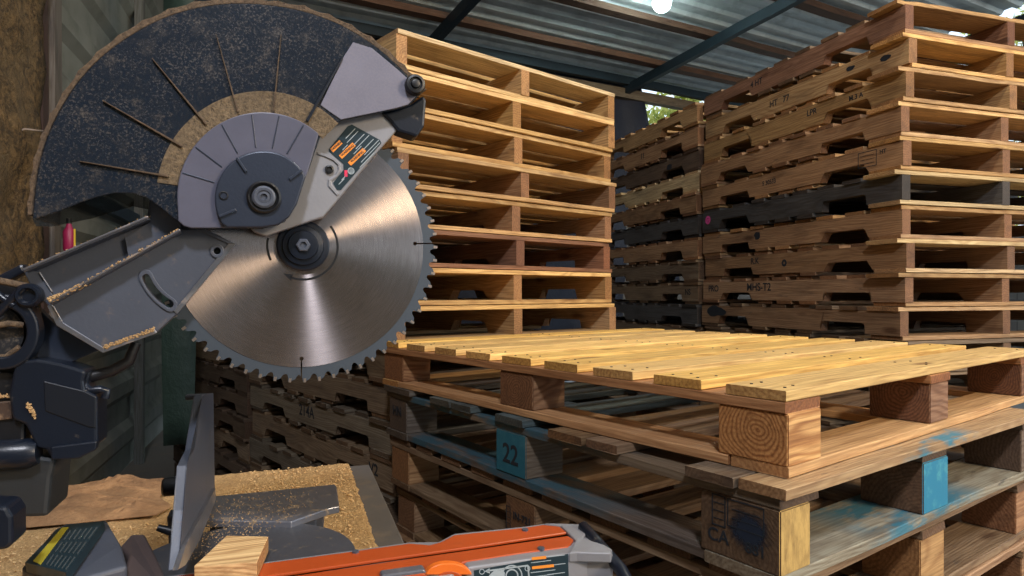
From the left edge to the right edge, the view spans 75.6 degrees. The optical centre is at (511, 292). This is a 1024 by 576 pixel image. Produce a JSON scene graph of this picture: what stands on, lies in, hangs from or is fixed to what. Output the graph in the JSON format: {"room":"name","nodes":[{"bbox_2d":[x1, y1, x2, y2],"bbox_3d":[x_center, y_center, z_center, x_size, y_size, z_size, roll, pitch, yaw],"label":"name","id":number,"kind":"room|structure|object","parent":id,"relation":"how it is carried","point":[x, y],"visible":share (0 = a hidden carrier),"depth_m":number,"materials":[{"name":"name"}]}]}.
{"room":"woodworking shop","nodes":[
{"label":"woodworking shop","id":0,"kind":"room"},
{"bbox_2d":[0,0,46,437],"bbox_3d":[-1.216,-1.010,0.523,0.192,4.238,4.262,0,0,-18],"label":"wall","id":1,"kind":"structure","parent":0,"point":[23,72],"depth_m":2.34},
{"bbox_2d":[22,128,43,131],"bbox_3d":[-1.682,-0.583,2.148,0.082,0.042,0.460,0,0,-12],"label":"wire","id":2,"kind":"object","parent":1,"relation":"attached to","point":[23,128],"visible":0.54,"depth_m":2.33,"materials":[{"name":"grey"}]},
{"bbox_2d":[40,0,48,313],"bbox_3d":[-1.849,-0.963,2.579,0.055,4.100,0.066,0,0,-18],"label":"trim","id":3,"kind":"structure","parent":1,"relation":"attached to","point":[44,113],"depth_m":2.58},
{"bbox_2d":[48,0,61,317],"bbox_3d":[-1.885,-0.963,2.655,0.105,4.100,0.086,0,0,-18],"label":"trim","id":4,"kind":"structure","parent":1,"relation":"attached to","point":[54,6],"depth_m":2.63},
{"bbox_2d":[63,223,75,250],"bbox_3d":[-1.692,-0.223,2.520,0.040,0.125,0.039,0,0,40],"label":"plastic bottle","id":5,"kind":"object","parent":1,"relation":"hanging from","point":[69,234],"visible":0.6,"depth_m":2.51,"materials":[{"name":"pink"}]},
{"bbox_2d":[161,0,195,445],"bbox_3d":[-1.608,-0.838,3.194,0.149,3.150,0.057,0,0,-10],"label":"tarp","id":6,"kind":"object","parent":1,"relation":"hanging from","point":[178,350],"visible":0.3,"depth_m":3.20,"materials":[{"name":"fabric"}]},
{"bbox_2d":[61,0,162,484],"bbox_3d":[-2.421,-0.990,4.205,0.036,4.155,3.048,0,0,-18],"label":"wall","id":7,"kind":"structure","parent":0,"point":[88,26],"depth_m":3.73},
{"bbox_2d":[107,208,139,223],"bbox_3d":[-2.405,-0.462,4.265,0.048,0.076,2.837,0,0,-18],"label":"trim","id":8,"kind":"structure","parent":7,"relation":"attached to","point":[125,215],"depth_m":3.86,"materials":[{"name":"blue paint"}]},
{"bbox_2d":[134,0,144,464],"bbox_3d":[-2.379,-0.912,4.218,0.056,4.000,0.065,0,0,-18],"label":"trim","id":9,"kind":"structure","parent":7,"relation":"attached to","point":[139,5],"depth_m":4.19,"materials":[{"name":"green metal"}]},
{"bbox_2d":[408,54,693,110],"bbox_3d":[-2.143,-2.369,5.942,12.700,0.116,0.106,0,0,-29],"label":"beam","id":10,"kind":"structure","parent":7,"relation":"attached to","point":[652,99],"depth_m":7.94,"materials":[{"name":"grey metal"}]},
{"bbox_2d":[622,0,805,93],"bbox_3d":[3.345,-2.725,4.263,0.070,0.728,8.307,0,0,-29],"label":"beam","id":11,"kind":"structure","parent":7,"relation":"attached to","point":[778,7],"depth_m":6.59,"materials":[{"name":"black metal"}]},
{"bbox_2d":[772,0,871,25],"bbox_3d":[-1.028,-2.662,4.016,12.783,0.066,0.116,0,0,-29],"label":"beam","id":12,"kind":"structure","parent":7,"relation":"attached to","point":[815,7],"depth_m":6.23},
{"bbox_2d":[965,14,1023,36],"bbox_3d":[5.485,-2.724,5.449,0.069,0.725,8.308,0,0,-29],"label":"trim","id":13,"kind":"structure","parent":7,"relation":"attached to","point":[1020,17],"depth_m":6.40,"materials":[{"name":"blue paint"}]},
{"bbox_2d":[120,381,1023,478],"bbox_3d":[3.000,1.087,4.000,28.000,0.001,24.000,0,0,0],"label":"floor","id":14,"kind":"structure","parent":0,"point":[159,462],"depth_m":4.24,"materials":[{"name":"concrete"}]},
{"bbox_2d":[174,462,177,475],"bbox_3d":[-1.206,1.036,3.748,1.039,0.103,1.226,0,0,-40],"label":"pallet","id":15,"kind":"object","parent":14,"relation":"on","point":[175,463],"visible":0.02,"depth_m":3.87,"materials":[{"name":"brown wood"}]},
{"bbox_2d":[173,445,281,474],"bbox_3d":[-1.209,0.931,3.758,1.032,0.103,1.227,0,0,-40],"label":"pallet","id":16,"kind":"object","parent":15,"relation":"on","point":[178,451],"visible":0.02,"depth_m":3.77,"materials":[{"name":"brown wood"}]},
{"bbox_2d":[176,439,285,473],"bbox_3d":[-1.222,0.827,3.756,1.040,0.103,1.229,0,0,-41],"label":"pallet","id":17,"kind":"object","parent":16,"relation":"on","point":[224,457],"visible":0.06,"depth_m":3.17,"materials":[{"name":"brown wood"}]},
{"bbox_2d":[214,425,283,464],"bbox_3d":[-1.197,0.722,3.765,1.035,0.103,1.227,0,0,-41],"label":"pallet","id":18,"kind":"object","parent":17,"relation":"on","point":[223,436],"visible":0.05,"depth_m":3.17,"materials":[{"name":"brown wood"}]},
{"bbox_2d":[214,404,284,441],"bbox_3d":[-1.210,0.617,3.755,1.034,0.103,1.224,0,0,-41],"label":"pallet","id":19,"kind":"object","parent":18,"relation":"on","point":[226,415],"visible":0.06,"depth_m":3.08,"materials":[{"name":"brown wood"}]},
{"bbox_2d":[195,379,283,417],"bbox_3d":[-1.204,0.513,3.758,1.033,0.103,1.228,0,0,-41],"label":"pallet","id":20,"kind":"object","parent":19,"relation":"on","point":[227,394],"visible":0.08,"depth_m":3.22,"materials":[{"name":"brown wood"}]},
{"bbox_2d":[195,356,278,394],"bbox_3d":[-1.208,0.408,3.757,1.034,0.103,1.227,0,0,-41],"label":"pallet","id":21,"kind":"object","parent":20,"relation":"on","point":[219,374],"visible":0.1,"depth_m":3.26,"materials":[{"name":"brown wood"}]},
{"bbox_2d":[196,341,244,369],"bbox_3d":[-1.195,0.303,3.756,1.040,0.103,1.228,0,0,-41],"label":"pallet","id":22,"kind":"object","parent":21,"relation":"on","point":[208,356],"visible":0.02,"depth_m":3.40,"materials":[{"name":"brown wood"}]},
{"bbox_2d":[350,465,403,546],"bbox_3d":[-0.615,0.747,0.781,1.023,0.680,1.315,0,0,-18],"label":"workbench","id":23,"kind":"object","parent":14,"relation":"on","point":[385,532],"visible":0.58,"depth_m":1.25,"materials":[{"name":"grey metal"}]},
{"bbox_2d":[0,463,377,575],"bbox_3d":[-0.637,0.400,0.813,0.962,0.013,1.230,0,0,-19],"label":"sawdust","id":24,"kind":"object","parent":23,"relation":"on","point":[351,521],"visible":0.25,"depth_m":1.18,"materials":[{"name":"brown wood"}]},
{"bbox_2d":[26,474,170,527],"bbox_3d":[-0.935,0.381,1.202,0.591,0.026,0.263,0,0,-18],"label":"scrap","id":25,"kind":"object","parent":24,"relation":"on","point":[119,496],"visible":0.63,"depth_m":1.21,"materials":[{"name":"brown wood"}]},
{"bbox_2d":[0,0,630,575],"bbox_3d":[-0.233,0.032,0.821,0.687,0.726,0.470,0,0,-18],"label":"saw","id":26,"kind":"object","parent":23,"relation":"on","point":[278,224],"visible":0.98,"depth_m":0.70,"materials":[{"name":"grey metal"}]},
{"bbox_2d":[23,202,181,304],"bbox_3d":[-0.415,-0.044,0.668,0.134,0.116,0.065,0,0,0],"label":"tray","id":27,"kind":"object","parent":26,"relation":"on","point":[110,268],"depth_m":0.67,"materials":[{"name":"grey metal"}]},
{"bbox_2d":[194,536,267,575],"bbox_3d":[-0.308,0.299,0.747,0.064,0.018,0.088,0,0,-2],"label":"wood offcut","id":28,"kind":"object","parent":26,"relation":"on","point":[233,555],"visible":1,"depth_m":0.72,"materials":[{"name":"beige wood"}]},
{"bbox_2d":[645,92,705,124],"bbox_3d":[3.010,-1.654,11.754,2.474,5.493,3.247,0,0,-10],"label":"tree","id":29,"kind":"object","parent":14,"relation":"on","point":[663,111],"visible":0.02,"depth_m":11.78,"materials":[{"name":"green plant"}]},
{"bbox_2d":[955,4,1023,225],"bbox_3d":[8.911,-2.455,10.996,4.896,7.092,5.364,0,0,-12],"label":"tree","id":30,"kind":"object","parent":14,"relation":"on","point":[1022,11],"visible":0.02,"depth_m":11.04,"materials":[{"name":"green plant"}]},
{"bbox_3d":[0.369,1.019,1.697,1.005,0.135,1.223,0,0,-35],"label":"pallet","id":31,"kind":"object","parent":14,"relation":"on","visible":0},
{"bbox_3d":[0.372,0.883,1.698,1.007,0.135,1.226,0,0,-37],"label":"pallet","id":32,"kind":"object","parent":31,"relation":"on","visible":0},
{"bbox_2d":[398,528,658,569],"bbox_3d":[0.402,0.747,1.696,1.007,0.136,1.225,0,0,-36],"label":"pallet","id":33,"kind":"object","parent":32,"relation":"on","point":[647,562],"visible":0.02,"depth_m":1.68,"materials":[{"name":"brown wood"}]},
{"bbox_2d":[396,479,1023,575],"bbox_3d":[0.428,0.611,1.697,1.006,0.135,1.227,0,0,-36],"label":"pallet","id":34,"kind":"object","parent":33,"relation":"on","point":[419,519],"visible":0.1,"depth_m":1.67,"materials":[{"name":"brown wood"}]},
{"bbox_2d":[390,411,1023,575],"bbox_3d":[0.416,0.472,1.693,1.007,0.139,1.228,0,0,-36],"label":"pallet","id":35,"kind":"object","parent":34,"relation":"on","point":[979,530],"visible":0.38,"depth_m":1.41,"materials":[{"name":"brown wood"}]},
{"bbox_2d":[384,377,1023,575],"bbox_3d":[0.406,0.332,1.675,1.019,0.140,1.250,0,0,-36],"label":"pallet","id":36,"kind":"object","parent":35,"relation":"on","point":[752,523],"visible":0.8,"depth_m":1.18,"materials":[{"name":"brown wood"}]},
{"bbox_2d":[383,328,1023,478],"bbox_3d":[0.453,0.199,1.760,1.137,0.125,1.242,0,0,-38],"label":"pallet","id":37,"kind":"object","parent":36,"relation":"on","point":[767,390],"visible":1,"depth_m":1.31,"materials":[{"name":"brown wood"}]},
{"bbox_3d":[1.691,1.031,3.092,1.036,0.113,1.229,0,0,-18],"label":"pallet","id":38,"kind":"object","parent":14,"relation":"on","visible":0},
{"bbox_3d":[1.696,0.916,3.083,1.042,0.113,1.228,0,0,-18],"label":"pallet","id":39,"kind":"object","parent":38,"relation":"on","visible":0},
{"bbox_3d":[1.688,0.801,3.075,1.033,0.113,1.229,0,0,-18],"label":"pallet","id":40,"kind":"object","parent":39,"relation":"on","visible":0},
{"bbox_3d":[1.682,0.687,3.073,1.031,0.113,1.227,0,0,-17],"label":"pallet","id":41,"kind":"object","parent":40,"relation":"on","visible":0},
{"bbox_2d":[700,401,963,452],"bbox_3d":[1.675,0.572,3.080,1.040,0.113,1.230,0,0,-18],"label":"pallet","id":42,"kind":"object","parent":41,"relation":"on","point":[825,421],"visible":0.02,"depth_m":2.66,"materials":[{"name":"brown wood"}]},
{"bbox_2d":[854,381,1010,407],"bbox_3d":[1.687,0.458,3.069,1.032,0.113,1.227,0,0,-18],"label":"pallet","id":43,"kind":"object","parent":42,"relation":"on","point":[954,383],"visible":0.02,"depth_m":2.90,"materials":[{"name":"brown wood"}]},
{"bbox_2d":[868,371,966,399],"bbox_3d":[1.693,0.343,3.085,1.039,0.113,1.226,0,0,-18],"label":"pallet","id":44,"kind":"object","parent":43,"relation":"on","point":[954,375],"visible":0.04,"depth_m":2.64,"materials":[{"name":"brown wood"}]},
{"bbox_2d":[705,324,1023,371],"bbox_3d":[1.694,0.228,3.068,1.034,0.113,1.228,0,0,-18],"label":"pallet","id":45,"kind":"object","parent":44,"relation":"on","point":[1015,341],"visible":0.16,"depth_m":2.67,"materials":[{"name":"brown wood"}]},
{"bbox_2d":[702,302,1023,340],"bbox_3d":[1.682,0.110,3.082,1.043,0.120,1.228,0,0,-18],"label":"pallet","id":46,"kind":"object","parent":45,"relation":"on","point":[882,322],"visible":0.79,"depth_m":2.71,"materials":[{"name":"brown wood"}]},
{"bbox_2d":[702,273,1023,306],"bbox_3d":[1.675,-0.011,3.072,1.064,0.120,1.229,0,0,-18],"label":"pallet","id":47,"kind":"object","parent":46,"relation":"on","point":[883,289],"visible":1,"depth_m":2.70,"materials":[{"name":"brown wood"}]},
{"bbox_2d":[705,238,1023,278],"bbox_3d":[1.681,-0.133,3.063,1.065,0.120,1.229,0,0,-18],"label":"pallet","id":48,"kind":"object","parent":47,"relation":"on","point":[897,255],"visible":0.86,"depth_m":2.67,"materials":[{"name":"brown wood"}]},
{"bbox_2d":[703,205,1023,255],"bbox_3d":[1.688,-0.254,3.081,1.039,0.120,1.231,0,0,-18],"label":"pallet","id":49,"kind":"object","parent":48,"relation":"on","point":[899,221],"visible":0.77,"depth_m":2.67,"materials":[{"name":"brown wood"}]},
{"bbox_2d":[702,169,1023,232],"bbox_3d":[1.665,-0.376,3.065,1.056,0.120,1.226,0,0,-18],"label":"pallet","id":50,"kind":"object","parent":49,"relation":"on","point":[894,187],"visible":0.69,"depth_m":2.63,"materials":[{"name":"black wood"}]},
{"bbox_2d":[702,136,1023,210],"bbox_3d":[1.681,-0.497,3.070,1.036,0.120,1.232,0,0,-18],"label":"pallet","id":51,"kind":"object","parent":50,"relation":"on","point":[899,152],"visible":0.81,"depth_m":2.62,"materials":[{"name":"brown wood"}]},
{"bbox_2d":[701,101,1023,187],"bbox_3d":[1.669,-0.619,3.071,1.036,0.120,1.225,0,0,-18],"label":"pallet","id":52,"kind":"object","parent":51,"relation":"on","point":[895,119],"visible":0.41,"depth_m":2.60,"materials":[{"name":"brown wood"}]},
{"bbox_2d":[704,66,1023,163],"bbox_3d":[1.675,-0.740,3.065,1.056,0.120,1.226,0,0,-18],"label":"pallet","id":53,"kind":"object","parent":52,"relation":"on","point":[898,83],"visible":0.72,"depth_m":2.57,"materials":[{"name":"brown wood"}]},
{"bbox_2d":[706,32,1023,140],"bbox_3d":[1.691,-0.862,3.074,1.060,0.120,1.226,0,0,-18],"label":"pallet","id":54,"kind":"object","parent":53,"relation":"on","point":[903,49],"visible":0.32,"depth_m":2.57,"materials":[{"name":"brown wood"}]},
{"bbox_2d":[704,0,1023,117],"bbox_3d":[1.683,-0.983,3.076,1.063,0.120,1.231,0,0,-18],"label":"pallet","id":55,"kind":"object","parent":54,"relation":"on","point":[895,17],"visible":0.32,"depth_m":2.57,"materials":[{"name":"brown wood"}]},
{"bbox_3d":[1.301,1.031,4.298,1.036,0.111,1.226,0,0,-18],"label":"pallet","id":56,"kind":"object","parent":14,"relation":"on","visible":0},
{"bbox_3d":[1.305,0.918,4.279,1.034,0.111,1.227,0,0,-18],"label":"pallet","id":57,"kind":"object","parent":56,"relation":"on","visible":0},
{"bbox_3d":[1.286,0.805,4.286,1.036,0.111,1.228,0,0,-18],"label":"pallet","id":58,"kind":"object","parent":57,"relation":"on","visible":0},
{"bbox_3d":[1.286,0.692,4.283,1.033,0.111,1.227,0,0,-18],"label":"pallet","id":59,"kind":"object","parent":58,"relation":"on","visible":0},
{"bbox_3d":[1.285,0.579,4.285,1.035,0.111,1.226,0,0,-18],"label":"pallet","id":60,"kind":"object","parent":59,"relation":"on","visible":0},
{"bbox_3d":[1.287,0.466,4.291,1.033,0.111,1.225,0,0,-18],"label":"pallet","id":61,"kind":"object","parent":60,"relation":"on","visible":0},
{"bbox_3d":[1.293,0.353,4.294,1.034,0.111,1.226,0,0,-18],"label":"pallet","id":62,"kind":"object","parent":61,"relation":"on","visible":0},
{"bbox_2d":[614,319,734,331],"bbox_3d":[1.303,0.239,4.281,1.033,0.111,1.228,0,0,-18],"label":"pallet","id":63,"kind":"object","parent":62,"relation":"on","point":[620,323],"visible":0.09,"depth_m":4.01,"materials":[{"name":"brown wood"}]},
{"bbox_2d":[611,302,749,326],"bbox_3d":[1.296,0.122,4.287,1.038,0.119,1.228,0,0,-18],"label":"pallet","id":64,"kind":"object","parent":63,"relation":"on","point":[685,314],"visible":0.41,"depth_m":3.99,"materials":[{"name":"brown wood"}]},
{"bbox_2d":[611,282,750,303],"bbox_3d":[1.304,0.001,4.289,1.042,0.119,1.228,0,0,-18],"label":"pallet","id":65,"kind":"object","parent":64,"relation":"on","point":[691,292],"visible":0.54,"depth_m":4.00,"materials":[{"name":"brown wood"}]},
{"bbox_2d":[610,260,834,284],"bbox_3d":[1.297,-0.121,4.289,1.038,0.119,1.228,0,0,-18],"label":"pallet","id":66,"kind":"object","parent":65,"relation":"on","point":[690,270],"visible":0.42,"depth_m":3.98,"materials":[{"name":"brown wood"}]},
{"bbox_2d":[610,237,758,266],"bbox_3d":[1.295,-0.242,4.292,1.032,0.119,1.227,0,0,-18],"label":"pallet","id":67,"kind":"object","parent":66,"relation":"on","point":[690,248],"visible":0.4,"depth_m":3.97,"materials":[{"name":"brown wood"}]},
{"bbox_2d":[609,215,758,249],"bbox_3d":[1.297,-0.364,4.289,1.037,0.119,1.229,0,0,-18],"label":"pallet","id":68,"kind":"object","parent":67,"relation":"on","point":[690,226],"visible":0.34,"depth_m":3.96,"materials":[{"name":"brown wood"}]},
{"bbox_2d":[611,192,756,231],"bbox_3d":[1.292,-0.485,4.286,1.038,0.119,1.226,0,0,-18],"label":"pallet","id":69,"kind":"object","parent":68,"relation":"on","point":[690,204],"visible":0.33,"depth_m":3.92,"materials":[{"name":"brown wood"}]},
{"bbox_2d":[612,170,752,214],"bbox_3d":[1.294,-0.607,4.291,1.034,0.119,1.227,0,0,-18],"label":"pallet","id":70,"kind":"object","parent":69,"relation":"on","point":[690,182],"visible":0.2,"depth_m":3.93,"materials":[{"name":"brown wood"}]},
{"bbox_2d":[611,147,752,199],"bbox_3d":[1.308,-0.728,4.293,1.037,0.119,1.227,0,0,-18],"label":"pallet","id":71,"kind":"object","parent":70,"relation":"on","point":[692,160],"visible":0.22,"depth_m":3.94,"materials":[{"name":"brown wood"}]},
{"bbox_2d":[610,124,749,179],"bbox_3d":[1.297,-0.850,4.291,1.036,0.119,1.228,0,0,-18],"label":"pallet","id":72,"kind":"object","parent":71,"relation":"on","point":[693,137],"visible":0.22,"depth_m":3.95,"materials":[{"name":"brown wood"}]},
{"bbox_2d":[610,102,752,161],"bbox_3d":[1.293,-0.971,4.290,1.033,0.119,1.228,0,0,-18],"label":"pallet","id":73,"kind":"object","parent":72,"relation":"on","point":[692,115],"visible":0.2,"depth_m":3.93,"materials":[{"name":"brown wood"}]},
{"bbox_3d":[-0.380,1.030,2.800,1.035,0.114,1.227,0,0,-41],"label":"pallet","id":74,"kind":"object","parent":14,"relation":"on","visible":0},
{"bbox_3d":[-0.375,0.914,2.796,1.032,0.114,1.230,0,0,-41],"label":"pallet","id":75,"kind":"object","parent":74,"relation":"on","visible":0},
{"bbox_2d":[250,460,468,532],"bbox_3d":[-0.376,0.799,2.797,1.033,0.114,1.227,0,0,-41],"label":"pallet","id":76,"kind":"object","parent":75,"relation":"on","point":[254,466],"visible":0.02,"depth_m":2.86,"materials":[{"name":"brown wood"}]},
{"bbox_2d":[250,434,505,523],"bbox_3d":[-0.385,0.683,2.799,1.036,0.114,1.230,0,0,-40],"label":"pallet","id":77,"kind":"object","parent":76,"relation":"on","point":[263,451],"visible":0.06,"depth_m":2.67,"materials":[{"name":"brown wood"}]},
{"bbox_2d":[252,408,462,496],"bbox_3d":[-0.370,0.567,2.802,1.030,0.114,1.226,0,0,-40],"label":"pallet","id":78,"kind":"object","parent":77,"relation":"on","point":[354,450],"visible":0.31,"depth_m":2.38,"materials":[{"name":"brown wood"}]},
{"bbox_2d":[250,383,594,460],"bbox_3d":[-0.377,0.451,2.798,1.038,0.114,1.225,0,0,-41],"label":"pallet","id":79,"kind":"object","parent":78,"relation":"on","point":[333,420],"visible":0.37,"depth_m":2.37,"materials":[{"name":"brown wood"}]},
{"bbox_2d":[248,362,499,420],"bbox_3d":[-0.379,0.336,2.798,1.032,0.114,1.227,0,0,-41],"label":"pallet","id":80,"kind":"object","parent":79,"relation":"on","point":[354,386],"visible":0.2,"depth_m":2.32,"materials":[{"name":"brown wood"}]},
{"bbox_2d":[300,329,544,382],"bbox_3d":[-0.377,0.220,2.784,1.041,0.114,1.229,0,0,-41],"label":"pallet","id":81,"kind":"object","parent":80,"relation":"on","point":[375,369],"visible":0.05,"depth_m":2.21,"materials":[{"name":"brown wood"}]},
{"bbox_2d":[396,303,615,339],"bbox_3d":[-0.370,0.101,2.792,1.037,0.120,1.226,0,0,-40],"label":"pallet","id":82,"kind":"object","parent":81,"relation":"on","point":[497,319],"visible":0.4,"depth_m":2.62,"materials":[{"name":"brown wood"}]},
{"bbox_2d":[418,268,611,304],"bbox_3d":[-0.386,-0.020,2.793,1.030,0.120,1.229,0,0,-41],"label":"pallet","id":83,"kind":"object","parent":82,"relation":"on","point":[489,286],"visible":0.48,"depth_m":2.58,"materials":[{"name":"brown wood"}]},
{"bbox_2d":[413,230,611,272],"bbox_3d":[-0.386,-0.142,2.795,1.036,0.120,1.226,0,0,-41],"label":"pallet","id":84,"kind":"object","parent":83,"relation":"on","point":[455,250],"visible":0.37,"depth_m":2.53,"materials":[{"name":"brown wood"}]},
{"bbox_2d":[415,190,611,242],"bbox_3d":[-0.382,-0.263,2.797,1.037,0.120,1.226,0,0,-41],"label":"pallet","id":85,"kind":"object","parent":84,"relation":"on","point":[450,212],"visible":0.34,"depth_m":2.48,"materials":[{"name":"brown wood"}]},
{"bbox_2d":[391,147,615,212],"bbox_3d":[-0.366,-0.385,2.799,1.034,0.120,1.228,0,0,-41],"label":"pallet","id":86,"kind":"object","parent":85,"relation":"on","point":[439,173],"visible":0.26,"depth_m":2.43,"materials":[{"name":"brown wood"}]},
{"bbox_2d":[381,114,610,181],"bbox_3d":[-0.382,-0.506,2.798,1.038,0.120,1.229,0,0,-41],"label":"pallet","id":87,"kind":"object","parent":86,"relation":"on","point":[481,143],"visible":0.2,"depth_m":2.42,"materials":[{"name":"brown wood"}]},
{"bbox_2d":[409,71,614,162],"bbox_3d":[-0.371,-0.628,2.793,1.037,0.120,1.229,0,0,-41],"label":"pallet","id":88,"kind":"object","parent":87,"relation":"on","point":[497,111],"visible":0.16,"depth_m":2.40,"materials":[{"name":"brown wood"}]},
{"bbox_2d":[376,28,614,134],"bbox_3d":[-0.366,-0.749,2.806,1.030,0.120,1.227,0,0,-41],"label":"pallet","id":89,"kind":"object","parent":88,"relation":"on","point":[511,79],"visible":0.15,"depth_m":2.36,"materials":[{"name":"brown wood"}]},
{"bbox_2d":[266,0,1023,92],"bbox_3d":[-0.100,-2.883,2.341,12.783,0.671,8.622,0,0,-29],"label":"ceiling","id":90,"kind":"structure","parent":0,"point":[794,30],"depth_m":6.56,"materials":[{"name":"grey metal"}]},
{"bbox_2d":[429,0,480,40],"bbox_3d":[1.103,-2.726,3.020,0.071,0.721,8.308,0,0,-29],"label":"beam","id":91,"kind":"structure","parent":90,"relation":"attached to","point":[464,7],"depth_m":5.92,"materials":[{"name":"black metal"}]},
{"bbox_2d":[195,0,743,105],"bbox_3d":[-2.059,-2.491,5.876,12.783,0.096,0.079,0,0,-29],"label":"beam","id":92,"kind":"structure","parent":90,"relation":"attached to","point":[375,31],"depth_m":7.28,"materials":[{"name":"black metal"}]},
{"bbox_2d":[337,0,743,84],"bbox_3d":[-1.812,-2.540,5.430,12.783,0.066,0.116,0,0,-29],"label":"beam","id":93,"kind":"structure","parent":90,"relation":"attached to","point":[392,6],"depth_m":6.53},
{"bbox_2d":[653,0,670,12],"bbox_3d":[1.296,-2.576,5.703,0.160,0.300,0.160,0,0,0],"label":"lamp","id":94,"kind":"object","parent":90,"relation":"hanging from","point":[660,6],"visible":1,"depth_m":5.66,"materials":[{"name":"white"}]},
{"bbox_2d":[549,0,836,63],"bbox_3d":[-1.438,-2.598,4.756,12.783,0.066,0.116,0,0,-29],"label":"beam","id":95,"kind":"structure","parent":90,"relation":"attached to","point":[597,6],"depth_m":6.35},
{"bbox_2d":[623,226,750,316],"bbox_3d":[3.174,0.113,9.011,5.200,1.950,0.200,0,0,-29],"label":"wall","id":96,"kind":"structure","parent":0,"point":[680,277],"depth_m":8.33,"materials":[{"name":"grey metal"}]},
{"bbox_2d":[373,37,679,329],"bbox_3d":[-0.272,-0.776,6.999,5.997,3.428,0.151,0,0,-29],"label":"tarp","id":97,"kind":"object","parent":96,"relation":"hanging from","point":[630,116],"visible":0.02,"depth_m":7.82,"materials":[{"name":"grey fabric"}]},
{"bbox_2d":[962,236,1023,348],"bbox_3d":[6.524,0.163,6.940,0.201,1.850,7.000,0,0,-18],"label":"wall","id":98,"kind":"structure","parent":0,"point":[1015,325],"depth_m":7.95,"materials":[{"name":"grey metal"}]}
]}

